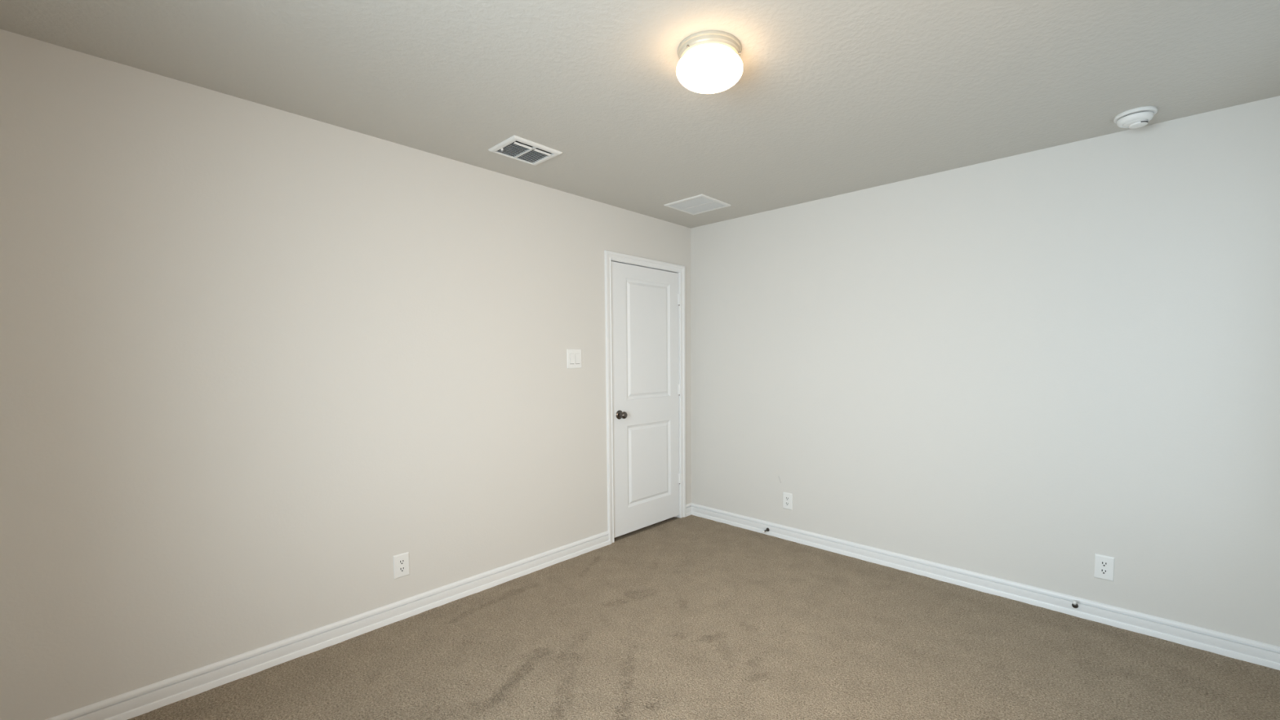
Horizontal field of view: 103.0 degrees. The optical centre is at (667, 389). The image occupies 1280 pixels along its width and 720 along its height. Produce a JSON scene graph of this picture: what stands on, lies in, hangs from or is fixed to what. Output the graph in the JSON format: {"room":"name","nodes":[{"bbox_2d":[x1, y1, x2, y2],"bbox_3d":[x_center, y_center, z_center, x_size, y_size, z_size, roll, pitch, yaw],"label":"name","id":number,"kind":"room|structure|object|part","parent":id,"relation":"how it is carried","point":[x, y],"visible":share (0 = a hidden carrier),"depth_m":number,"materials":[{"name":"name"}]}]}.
{"room":"empty bedroom","nodes":[
{"label":"empty bedroom","id":0,"kind":"room"},
{"bbox_2d":[0,29,691,719],"bbox_3d":[-1.116,-0.045,2.991,0.120,2.440,4.020,3,5,42],"label":"wall","id":1,"kind":"structure","parent":0,"point":[255,358],"depth_m":2.17,"materials":[{"name":"white paint"}]},
{"bbox_2d":[45,530,609,719],"bbox_3d":[-1.381,1.156,2.668,0.016,0.110,2.827,3,5,42],"label":"baseboard","id":2,"kind":"structure","parent":1,"relation":"attached to","point":[137,702],"depth_m":2.34,"materials":[{"name":"white paint"}]},
{"bbox_2d":[393,551,409,579],"bbox_3d":[-1.387,0.917,2.653,0.008,0.124,0.077,3,5,42],"label":"electrical outlet","id":3,"kind":"object","parent":1,"relation":"attached to","point":[401,562],"visible":1,"depth_m":2.65,"materials":[{"name":"white plastic"}]},
{"bbox_2d":[398,566,405,572],"bbox_3d":[-1.385,0.937,2.652,0.002,0.028,0.034,3,5,42],"label":"receptacle","id":4,"kind":"object","parent":3,"relation":"attached to","point":[401,569],"depth_m":2.65,"materials":[{"name":"white plastic"}]},
{"bbox_2d":[398,559,405,564],"bbox_3d":[-1.385,0.898,2.650,0.002,0.028,0.034,3,5,42],"label":"receptacle","id":5,"kind":"object","parent":3,"relation":"attached to","point":[401,562],"depth_m":2.65,"materials":[{"name":"white plastic"}]},
{"bbox_2d":[566,349,582,368],"bbox_3d":[-0.626,-0.208,3.424,0.013,0.130,0.120,3,5,42],"label":"light switch","id":6,"kind":"object","parent":1,"relation":"attached to","point":[574,356],"visible":1,"depth_m":3.42,"materials":[{"name":"white plastic"}]},
{"bbox_2d":[604,250,685,544],"bbox_3d":[-0.190,0.055,4.006,0.138,2.124,0.864,3,5,42],"label":"door frame","id":7,"kind":"structure","parent":1,"relation":"attached to","point":[609,255],"depth_m":3.78,"materials":[{"name":"white paint"}]},
{"bbox_2d":[611,261,680,537],"bbox_3d":[-0.141,0.072,3.971,0.103,2.024,0.750,3,5,42],"label":"door","id":8,"kind":"structure","parent":1,"relation":"in","point":[646,301],"depth_m":3.95,"materials":[{"name":"white paint"}]},
{"bbox_3d":[-0.333,0.186,3.739,0.068,0.067,0.067,3,5,42],"label":"knob","id":9,"kind":"part","parent":8,"relation":"part of","materials":[{"name":"brown metal"}]},
{"bbox_2d":[685,502,691,516],"bbox_3d":[0.180,1.040,4.383,0.016,0.110,0.088,3,5,42],"label":"baseboard","id":10,"kind":"structure","parent":1,"relation":"attached to","point":[688,507],"depth_m":4.38,"materials":[{"name":"white paint"}]},
{"bbox_2d":[0,0,1279,228],"bbox_3d":[0.181,-1.243,1.729,6.000,0.100,4.020,3,5,42],"label":"ceiling","id":11,"kind":"structure","parent":0,"point":[830,98],"depth_m":1.94,"materials":[{"name":"grey paint"}]},
{"bbox_2d":[488,135,562,165],"bbox_3d":[-0.743,-1.237,2.657,0.250,0.021,0.283,3,5,42],"label":"ceiling vent","id":12,"kind":"object","parent":11,"relation":"in","point":[514,147],"visible":1,"depth_m":2.64,"materials":[{"name":"white metal"}]},
{"bbox_3d":[-0.731,-1.232,2.568,0.010,0.008,0.102,3,5,42],"label":"deflector blade","id":13,"kind":"part","parent":12,"relation":"part of","materials":[{"name":"white metal"}]},
{"bbox_3d":[-0.653,-1.237,2.654,0.010,0.008,0.102,3,5,42],"label":"deflector blade","id":14,"kind":"part","parent":12,"relation":"part of","materials":[{"name":"white metal"}]},
{"bbox_2d":[663,194,731,214],"bbox_3d":[0.211,-1.309,3.611,0.346,0.008,0.330,3,5,42],"label":"ceiling vent","id":15,"kind":"object","parent":11,"relation":"in","point":[701,203],"visible":1,"depth_m":3.59,"materials":[{"name":"white metal"}]},
{"bbox_2d":[675,30,742,93],"bbox_3d":[0.147,-1.138,1.799,0.235,0.118,0.235,3,5,42],"label":"ceiling light","id":16,"kind":"object","parent":11,"relation":"attached to","point":[710,62],"visible":1,"depth_m":1.73,"materials":[{"name":"beige glass"}]},
{"bbox_2d":[1113,106,1157,128],"bbox_3d":[2.096,-1.210,2.283,0.145,0.054,0.145,3,5,42],"label":"smoke detector","id":17,"kind":"object","parent":11,"relation":"attached to","point":[1140,117],"visible":1,"depth_m":2.25,"materials":[{"name":"white plastic"}]},
{"bbox_2d":[127,515,1279,719],"bbox_3d":[0.223,1.264,1.997,5.900,0.062,3.980,3,5,42],"label":"floor","id":18,"kind":"structure","parent":0,"point":[691,617],"depth_m":2.30,"materials":[{"name":"beige carpet"}]},
{"bbox_2d":[690,95,1279,646],"bbox_3d":[1.497,-0.073,3.251,3.400,2.440,0.120,3,5,42],"label":"wall","id":19,"kind":"structure","parent":0,"point":[1024,368],"depth_m":2.73,"materials":[{"name":"beige paint"}]},
{"bbox_2d":[782,492,792,510],"bbox_3d":[0.889,0.828,3.778,0.077,0.124,0.008,3,5,42],"label":"electrical outlet","id":20,"kind":"object","parent":19,"relation":"attached to","point":[787,497],"visible":1,"depth_m":3.77,"materials":[{"name":"white plastic"}]},
{"bbox_2d":[691,502,1279,670],"bbox_3d":[1.457,1.105,3.275,3.400,0.110,0.016,3,5,42],"label":"baseboard","id":21,"kind":"structure","parent":19,"relation":"attached to","point":[1266,655],"depth_m":2.78,"materials":[{"name":"white paint"}]},
{"bbox_2d":[1071,600,1078,608],"bbox_3d":[2.106,1.114,2.633,0.027,0.058,0.066,3,5,42],"label":"door stop","id":22,"kind":"object","parent":21,"relation":"attached to","point":[1074,605],"visible":1,"depth_m":2.65,"materials":[{"name":"silver metal"}]},
{"bbox_2d":[1093,553,1115,581],"bbox_3d":[2.212,0.903,2.580,0.077,0.124,0.008,3,5,42],"label":"electrical outlet","id":23,"kind":"object","parent":19,"relation":"attached to","point":[1104,566],"visible":1,"depth_m":2.58,"materials":[{"name":"white plastic"}]},
{"bbox_2d":[1099,568,1108,574],"bbox_3d":[2.211,0.922,2.579,0.034,0.028,0.002,3,5,42],"label":"receptacle","id":24,"kind":"object","parent":23,"relation":"attached to","point":[1102,571],"depth_m":2.58,"materials":[{"name":"white plastic"}]},
{"bbox_2d":[1099,560,1108,567],"bbox_3d":[2.211,0.883,2.576,0.034,0.028,0.002,3,5,42],"label":"receptacle","id":25,"kind":"object","parent":23,"relation":"attached to","point":[1102,563],"depth_m":2.58,"materials":[{"name":"white plastic"}]}
]}

